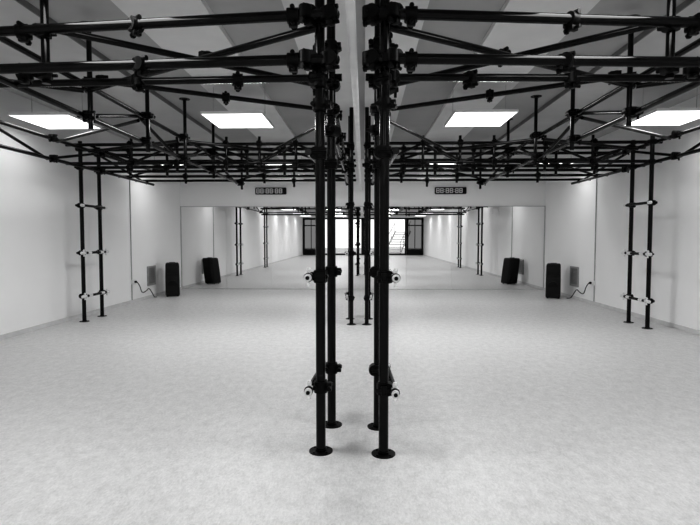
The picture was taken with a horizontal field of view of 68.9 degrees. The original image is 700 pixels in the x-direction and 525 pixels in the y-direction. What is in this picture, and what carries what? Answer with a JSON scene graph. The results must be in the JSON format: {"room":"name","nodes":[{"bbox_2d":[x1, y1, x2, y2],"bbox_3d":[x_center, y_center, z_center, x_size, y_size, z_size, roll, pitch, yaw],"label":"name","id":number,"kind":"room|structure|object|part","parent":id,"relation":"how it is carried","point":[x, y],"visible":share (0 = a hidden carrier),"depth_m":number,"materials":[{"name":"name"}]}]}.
{"room":"fitness studio","nodes":[
{"label":"fitness studio","id":0,"kind":"room"},
{"bbox_2d":[0,88,180,334],"bbox_3d":[-4.751,-0.335,-0.003,0.200,3.270,25.970,0,3,2],"label":"wall","id":1,"kind":"structure","parent":0,"point":[40,265],"depth_m":7.98,"materials":[{"name":"paint"}]},
{"bbox_2d":[0,287,181,339],"bbox_3d":[-4.641,1.268,0.071,0.020,0.060,25.950,0,3,2],"label":"baseboard","id":2,"kind":"structure","parent":1,"relation":"attached to","point":[33,328],"depth_m":7.96,"materials":[{"name":"plastic"}]},
{"bbox_2d":[0,0,243,159],"bbox_3d":[-3.732,-1.942,-0.107,1.820,0.050,25.970,0,3,2],"label":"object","id":3,"kind":"structure","parent":1,"relation":"attached to","point":[63,48],"depth_m":6.93,"materials":[{"name":"paint"}]},
{"bbox_2d":[129,180,132,299],"bbox_3d":[-4.364,-0.663,10.152,0.019,2.850,0.020,0,3,2],"label":"trim","id":4,"kind":"structure","parent":1,"relation":"attached to","point":[129,180],"depth_m":10.15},
{"bbox_2d":[147,265,155,285],"bbox_3d":[-4.339,0.285,11.148,0.024,0.420,0.420,0,3,2],"label":"air vent","id":5,"kind":"object","parent":1,"relation":"in","point":[151,270],"visible":1,"depth_m":11.13,"materials":[{"name":"grey metal"}]},
{"bbox_2d":[0,289,699,524],"bbox_3d":[-0.073,1.354,-0.048,9.560,0.100,26.370,0,3,2],"label":"floor","id":6,"kind":"structure","parent":0,"point":[192,407],"depth_m":3.74,"materials":[{"name":"carpet"}]},
{"bbox_2d":[74,141,109,321],"bbox_3d":[-4.127,-0.482,8.151,0.151,2.780,0.800,0,3,2],"label":"column","id":7,"kind":"structure","parent":6,"relation":"on","point":[81,205],"depth_m":7.93,"materials":[{"name":"black metal"}]},
{"bbox_2d":[137,282,156,296],"bbox_3d":[-4.257,0.571,10.707,0.056,0.420,0.913,0,3,2],"label":"power cable","id":8,"kind":"object","parent":6,"relation":"on","point":[137,282],"visible":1,"depth_m":10.65,"materials":[{"name":"black plastic"}]},
{"bbox_2d":[165,262,179,296],"bbox_3d":[-4.008,0.371,11.513,0.300,0.754,0.492,-1,3,-19],"label":"loudspeaker","id":9,"kind":"object","parent":6,"relation":"on","point":[172,279],"visible":1,"depth_m":11.33,"materials":[{"name":"black plastic"}]},
{"bbox_2d":[166,277,178,292],"bbox_3d":[-3.940,0.497,11.324,0.250,0.356,0.080,-1,3,-19],"label":"grille","id":10,"kind":"object","parent":9,"relation":"attached to","point":[172,283],"depth_m":11.31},
{"bbox_2d":[303,0,341,455],"bbox_3d":[-0.161,-0.489,3.252,0.169,3.265,0.714,0,3,5],"label":"column","id":11,"kind":"structure","parent":6,"relation":"on","point":[324,159],"depth_m":3.08,"materials":[{"name":"black metal"}]},
{"bbox_3d":[-0.177,1.143,3.114,0.144,0.018,0.144,0,3,2],"label":"plate","id":12,"kind":"part","parent":11,"relation":"part of","materials":[{"name":"black metal"}]},
{"bbox_3d":[-0.128,1.122,3.553,0.144,0.018,0.144,0,3,2],"label":"plate","id":13,"kind":"part","parent":11,"relation":"part of","materials":[{"name":"black metal"}]},
{"bbox_2d":[345,107,355,324],"bbox_3d":[0.002,-0.711,7.866,0.168,3.265,0.804,0,3,-1],"label":"column","id":14,"kind":"structure","parent":6,"relation":"on","point":[349,253],"depth_m":7.59,"materials":[{"name":"black metal"}]},
{"bbox_2d":[362,107,373,324],"bbox_3d":[0.285,-0.710,7.858,0.168,3.265,0.804,0,3,5],"label":"column","id":15,"kind":"structure","parent":6,"relation":"on","point":[368,253],"depth_m":7.59,"materials":[{"name":"black metal"}]},
{"bbox_2d":[367,0,400,458],"bbox_3d":[0.206,-0.487,3.214,0.167,3.265,0.713,0,3,-1],"label":"column","id":16,"kind":"structure","parent":6,"relation":"on","point":[385,385],"depth_m":3.01,"materials":[{"name":"black metal"}]},
{"bbox_3d":[0.192,1.124,3.514,0.144,0.018,0.144,0,3,2],"label":"plate","id":17,"kind":"part","parent":16,"relation":"part of","materials":[{"name":"black metal"}]},
{"bbox_3d":[0.202,1.145,3.074,0.144,0.018,0.144,0,3,2],"label":"plate","id":18,"kind":"part","parent":16,"relation":"part of","materials":[{"name":"black metal"}]},
{"bbox_2d":[362,0,699,188],"bbox_3d":[2.364,-1.589,6.486,4.394,1.189,7.367,0,3,2],"label":"grid","id":19,"kind":"object","parent":16,"relation":"on","point":[667,67],"visible":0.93,"depth_m":3.48,"materials":[{"name":"black metal"}]},
{"bbox_3d":[1.088,-1.627,7.604,0.042,0.520,0.042,0,3,2],"label":"post","id":20,"kind":"part","parent":19,"relation":"part of","materials":[{"name":"black metal"}]},
{"bbox_3d":[1.638,-1.626,7.589,0.042,0.520,0.042,0,3,2],"label":"post","id":21,"kind":"part","parent":19,"relation":"part of","materials":[{"name":"black metal"}]},
{"bbox_3d":[2.138,-1.625,7.576,0.042,0.520,0.042,0,3,2],"label":"post","id":22,"kind":"part","parent":19,"relation":"part of","materials":[{"name":"black metal"}]},
{"bbox_3d":[2.887,-1.624,7.556,0.042,0.520,0.042,0,3,2],"label":"post","id":23,"kind":"part","parent":19,"relation":"part of","materials":[{"name":"black metal"}]},
{"bbox_3d":[3.251,-1.648,8.045,0.042,0.520,0.042,0,3,2],"label":"post","id":24,"kind":"part","parent":19,"relation":"part of","materials":[{"name":"black metal"}]},
{"bbox_3d":[3.587,-1.623,7.537,0.042,0.520,0.042,0,3,2],"label":"post","id":25,"kind":"part","parent":19,"relation":"part of","materials":[{"name":"black metal"}]},
{"bbox_2d":[545,263,560,298],"bbox_3d":[4.439,0.389,11.135,0.300,0.754,0.492,1,3,22],"label":"loudspeaker","id":26,"kind":"object","parent":6,"relation":"on","point":[553,270],"visible":1,"depth_m":10.96,"materials":[{"name":"black plastic"}]},
{"bbox_2d":[547,278,559,294],"bbox_3d":[4.361,0.515,10.950,0.250,0.356,0.080,1,3,22],"label":"grille","id":27,"kind":"object","parent":26,"relation":"attached to","point":[553,284],"depth_m":10.93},
{"bbox_2d":[567,283,588,298],"bbox_3d":[4.683,0.583,10.466,0.077,0.420,0.914,0,3,-1],"label":"power cable","id":28,"kind":"object","parent":6,"relation":"on","point":[588,283],"visible":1,"depth_m":10.44,"materials":[{"name":"black plastic"}]},
{"bbox_2d":[620,136,657,328],"bbox_3d":[4.282,-0.452,7.534,0.151,2.780,0.780,0,3,2],"label":"column","id":29,"kind":"structure","parent":6,"relation":"on","point":[652,141],"depth_m":7.32,"materials":[{"name":"black metal"}]},
{"bbox_3d":[-4.260,-0.247,3.258,0.151,2.780,0.760,0,3,2],"label":"column","id":30,"kind":"structure","parent":6,"relation":"on","visible":0},
{"bbox_2d":[0,0,355,189],"bbox_3d":[-2.151,-1.594,6.609,4.384,1.189,7.367,0,3,2],"label":"grid","id":31,"kind":"object","parent":30,"relation":"attached to","point":[144,68],"visible":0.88,"depth_m":3.56,"materials":[{"name":"black metal"}]},
{"bbox_3d":[-3.310,-1.632,7.723,0.042,0.520,0.042,0,3,2],"label":"post","id":32,"kind":"part","parent":31,"relation":"part of","materials":[{"name":"black metal"}]},
{"bbox_3d":[-2.947,-1.656,8.213,0.042,0.520,0.042,0,3,2],"label":"post","id":33,"kind":"part","parent":31,"relation":"part of","materials":[{"name":"black metal"}]},
{"bbox_3d":[-2.611,-1.631,7.704,0.042,0.520,0.042,0,3,2],"label":"post","id":34,"kind":"part","parent":31,"relation":"part of","materials":[{"name":"black metal"}]},
{"bbox_3d":[-1.861,-1.631,7.684,0.042,0.520,0.042,0,3,2],"label":"post","id":35,"kind":"part","parent":31,"relation":"part of","materials":[{"name":"black metal"}]},
{"bbox_3d":[-1.647,-1.654,8.178,0.042,0.520,0.042,0,3,2],"label":"post","id":36,"kind":"part","parent":31,"relation":"part of","materials":[{"name":"black metal"}]},
{"bbox_3d":[-1.361,-1.630,7.670,0.042,0.520,0.042,0,3,2],"label":"post","id":37,"kind":"part","parent":31,"relation":"part of","materials":[{"name":"black metal"}]},
{"bbox_3d":[-1.048,-1.653,8.161,0.042,0.520,0.042,0,3,2],"label":"post","id":38,"kind":"part","parent":31,"relation":"part of","materials":[{"name":"black metal"}]},
{"bbox_3d":[-0.811,-1.629,7.655,0.042,0.520,0.042,0,3,2],"label":"post","id":39,"kind":"part","parent":31,"relation":"part of","materials":[{"name":"black metal"}]},
{"bbox_2d":[26,0,684,158],"bbox_3d":[-0.073,-2.012,-0.210,9.560,0.100,26.370,0,3,2],"label":"ceiling","id":40,"kind":"structure","parent":0,"point":[419,120],"depth_m":5.39,"materials":[{"name":"paint"}]},
{"bbox_2d":[7,96,101,128],"bbox_3d":[-3.771,-2.046,6.564,0.752,0.482,0.802,0,3,2],"label":"ceiling lamp","id":41,"kind":"object","parent":40,"relation":"hanging from","point":[48,120],"visible":0.81,"depth_m":6.47,"materials":[{"name":"white plastic"}]},
{"bbox_2d":[9,115,99,128],"bbox_3d":[-3.771,-1.812,6.575,0.730,0.012,0.780,0,3,2],"label":"diffuser","id":42,"kind":"object","parent":41,"relation":"attached to","point":[45,121],"depth_m":6.53,"materials":[{"name":"white plastic"}]},
{"bbox_2d":[200,87,273,127],"bbox_3d":[-1.412,-2.043,6.500,0.752,0.482,0.802,0,3,2],"label":"ceiling lamp","id":43,"kind":"object","parent":40,"relation":"hanging from","point":[221,119],"visible":0.84,"depth_m":6.42,"materials":[{"name":"white plastic"}]},
{"bbox_2d":[202,114,272,127],"bbox_3d":[-1.412,-1.810,6.511,0.730,0.012,0.780,0,3,2],"label":"diffuser","id":44,"kind":"object","parent":43,"relation":"attached to","point":[219,120],"depth_m":6.47,"materials":[{"name":"white plastic"}]},
{"bbox_2d":[444,97,518,126],"bbox_3d":[1.627,-2.039,6.418,0.752,0.482,0.802,0,3,2],"label":"ceiling lamp","id":45,"kind":"object","parent":40,"relation":"hanging from","point":[459,117],"visible":0.9,"depth_m":6.31,"materials":[{"name":"white plastic"}]},
{"bbox_2d":[445,112,516,126],"bbox_3d":[1.627,-1.806,6.429,0.730,0.012,0.780,0,3,2],"label":"diffuser","id":46,"kind":"object","parent":45,"relation":"attached to","point":[456,119],"depth_m":6.42,"materials":[{"name":"white plastic"}]},
{"bbox_2d":[623,87,699,125],"bbox_3d":[3.986,-2.036,6.354,0.752,0.482,0.802,0,3,2],"label":"ceiling lamp","id":47,"kind":"object","parent":40,"relation":"hanging from","point":[658,116],"visible":0.84,"depth_m":6.31,"materials":[{"name":"white plastic"}]},
{"bbox_2d":[624,111,699,125],"bbox_3d":[3.986,-1.802,6.365,0.730,0.012,0.780,0,3,2],"label":"diffuser","id":48,"kind":"object","parent":47,"relation":"attached to","point":[651,118],"depth_m":6.36,"materials":[{"name":"white plastic"}]},
{"bbox_2d":[180,159,545,288],"bbox_3d":[0.281,-0.957,12.936,9.560,3.270,0.200,0,3,2],"label":"wall","id":49,"kind":"structure","parent":0,"point":[406,193],"depth_m":12.78,"materials":[{"name":"paint"}]},
{"bbox_2d":[15,0,245,156],"bbox_3d":[-2.815,-1.938,-0.132,0.015,0.055,25.970,0,3,2],"label":"trim","id":50,"kind":"structure","parent":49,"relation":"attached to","point":[24,3],"depth_m":5.49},
{"bbox_2d":[111,0,309,158],"bbox_3d":[-1.688,-1.939,-0.163,0.730,0.050,25.970,0,3,2],"label":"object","id":51,"kind":"structure","parent":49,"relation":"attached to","point":[186,40],"depth_m":5.07,"materials":[{"name":"paint"}]},
{"bbox_2d":[255,188,286,194],"bbox_3d":[-1.992,-1.798,12.828,0.790,0.175,0.060,0,3,2],"label":"timer","id":52,"kind":"object","parent":49,"relation":"attached to","point":[258,191],"visible":1,"depth_m":12.80,"materials":[{"name":"black plastic"}]},
{"bbox_2d":[281,0,357,160],"bbox_3d":[-0.413,-1.938,-0.197,0.520,0.050,25.970,0,3,2],"label":"trim","id":53,"kind":"structure","parent":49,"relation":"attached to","point":[343,97],"depth_m":5.42,"materials":[{"name":"paint"}]},
{"bbox_2d":[345,0,361,190],"bbox_3d":[0.131,-1.555,7.363,0.050,0.060,10.860,0,3,2],"label":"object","id":54,"kind":"structure","parent":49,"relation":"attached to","point":[350,5],"depth_m":3.50,"materials":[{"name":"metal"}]},
{"bbox_2d":[180,206,545,289],"bbox_3d":[0.278,-0.367,12.842,9.154,2.100,0.030,0,3,2],"label":"wall mirror","id":55,"kind":"object","parent":49,"relation":"attached to","point":[263,247],"visible":0.94,"depth_m":12.84,"materials":[{"name":"mirror"}]},
{"bbox_3d":[-3.707,-0.371,12.956,1.136,2.066,0.010,0,3,2],"label":"mirror panel","id":56,"kind":"part","parent":55,"relation":"part of","materials":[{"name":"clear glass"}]},
{"bbox_3d":[-2.568,-0.370,12.925,1.136,2.066,0.010,0,3,2],"label":"mirror panel","id":57,"kind":"part","parent":55,"relation":"part of","materials":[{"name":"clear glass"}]},
{"bbox_3d":[-1.430,-0.368,12.895,1.136,2.066,0.010,0,3,2],"label":"mirror panel","id":58,"kind":"part","parent":55,"relation":"part of","materials":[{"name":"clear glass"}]},
{"bbox_3d":[-0.291,-0.367,12.864,1.136,2.066,0.010,0,3,2],"label":"mirror panel","id":59,"kind":"part","parent":55,"relation":"part of","materials":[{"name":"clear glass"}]},
{"bbox_3d":[0.847,-0.365,12.833,1.136,2.066,0.010,0,3,2],"label":"mirror panel","id":60,"kind":"part","parent":55,"relation":"part of","materials":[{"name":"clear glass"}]},
{"bbox_3d":[1.985,-0.364,12.802,1.136,2.066,0.010,0,3,2],"label":"mirror panel","id":61,"kind":"part","parent":55,"relation":"part of","materials":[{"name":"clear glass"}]},
{"bbox_3d":[3.123,-0.362,12.771,1.136,2.066,0.010,0,3,2],"label":"mirror panel","id":62,"kind":"part","parent":55,"relation":"part of","materials":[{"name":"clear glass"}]},
{"bbox_3d":[4.262,-0.361,12.741,1.136,2.066,0.010,0,3,2],"label":"mirror panel","id":63,"kind":"part","parent":55,"relation":"part of","materials":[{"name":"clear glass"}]},
{"bbox_2d":[364,0,429,158],"bbox_3d":[0.267,-1.937,-0.215,0.520,0.050,25.970,0,3,2],"label":"trim","id":64,"kind":"structure","parent":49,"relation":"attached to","point":[404,42],"depth_m":5.09,"materials":[{"name":"paint"}]},
{"bbox_2d":[435,187,466,193],"bbox_3d":[2.507,-1.792,12.707,0.790,0.175,0.060,0,3,2],"label":"timer","id":65,"kind":"object","parent":49,"relation":"attached to","point":[438,190],"visible":1,"depth_m":12.68,"materials":[{"name":"black plastic"}]},
{"bbox_2d":[412,0,599,158],"bbox_3d":[1.541,-1.935,-0.250,0.730,0.050,25.970,0,3,2],"label":"trim","id":66,"kind":"structure","parent":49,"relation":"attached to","point":[519,37],"depth_m":5.07,"materials":[{"name":"paint"}]},
{"bbox_2d":[482,0,695,151],"bbox_3d":[2.668,-1.931,-0.280,0.015,0.055,25.970,0,3,2],"label":"trim","id":67,"kind":"structure","parent":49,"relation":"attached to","point":[686,3],"depth_m":5.45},
{"bbox_2d":[544,95,699,329],"bbox_3d":[4.605,-0.323,-0.256,0.200,3.270,25.970,0,3,2],"label":"wall","id":68,"kind":"structure","parent":0,"point":[570,209],"depth_m":8.41,"materials":[{"name":"paint"}]},
{"bbox_2d":[570,266,578,286],"bbox_3d":[4.794,0.297,10.901,0.024,0.420,0.420,0,3,2],"label":"air vent","id":69,"kind":"object","parent":68,"relation":"in","point":[574,271],"visible":1,"depth_m":10.88,"materials":[{"name":"grey metal"}]},
{"bbox_2d":[476,0,699,157],"bbox_3d":[3.586,-1.933,-0.305,1.820,0.050,25.970,0,3,2],"label":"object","id":70,"kind":"structure","parent":68,"relation":"attached to","point":[653,44],"depth_m":7.03,"materials":[{"name":"paint"}]},
{"bbox_2d":[593,157,597,301],"bbox_3d":[4.768,-0.651,9.905,0.019,2.850,0.020,0,3,2],"label":"trim","id":71,"kind":"structure","parent":68,"relation":"attached to","point":[597,157],"depth_m":9.90,"materials":[{"name":"grey metal"}]},
{"bbox_2d":[543,288,699,334],"bbox_3d":[4.495,1.280,-0.175,0.020,0.060,25.950,0,3,2],"label":"baseboard","id":72,"kind":"structure","parent":68,"relation":"attached to","point":[680,327],"depth_m":8.34,"materials":[{"name":"plastic"}]}
]}

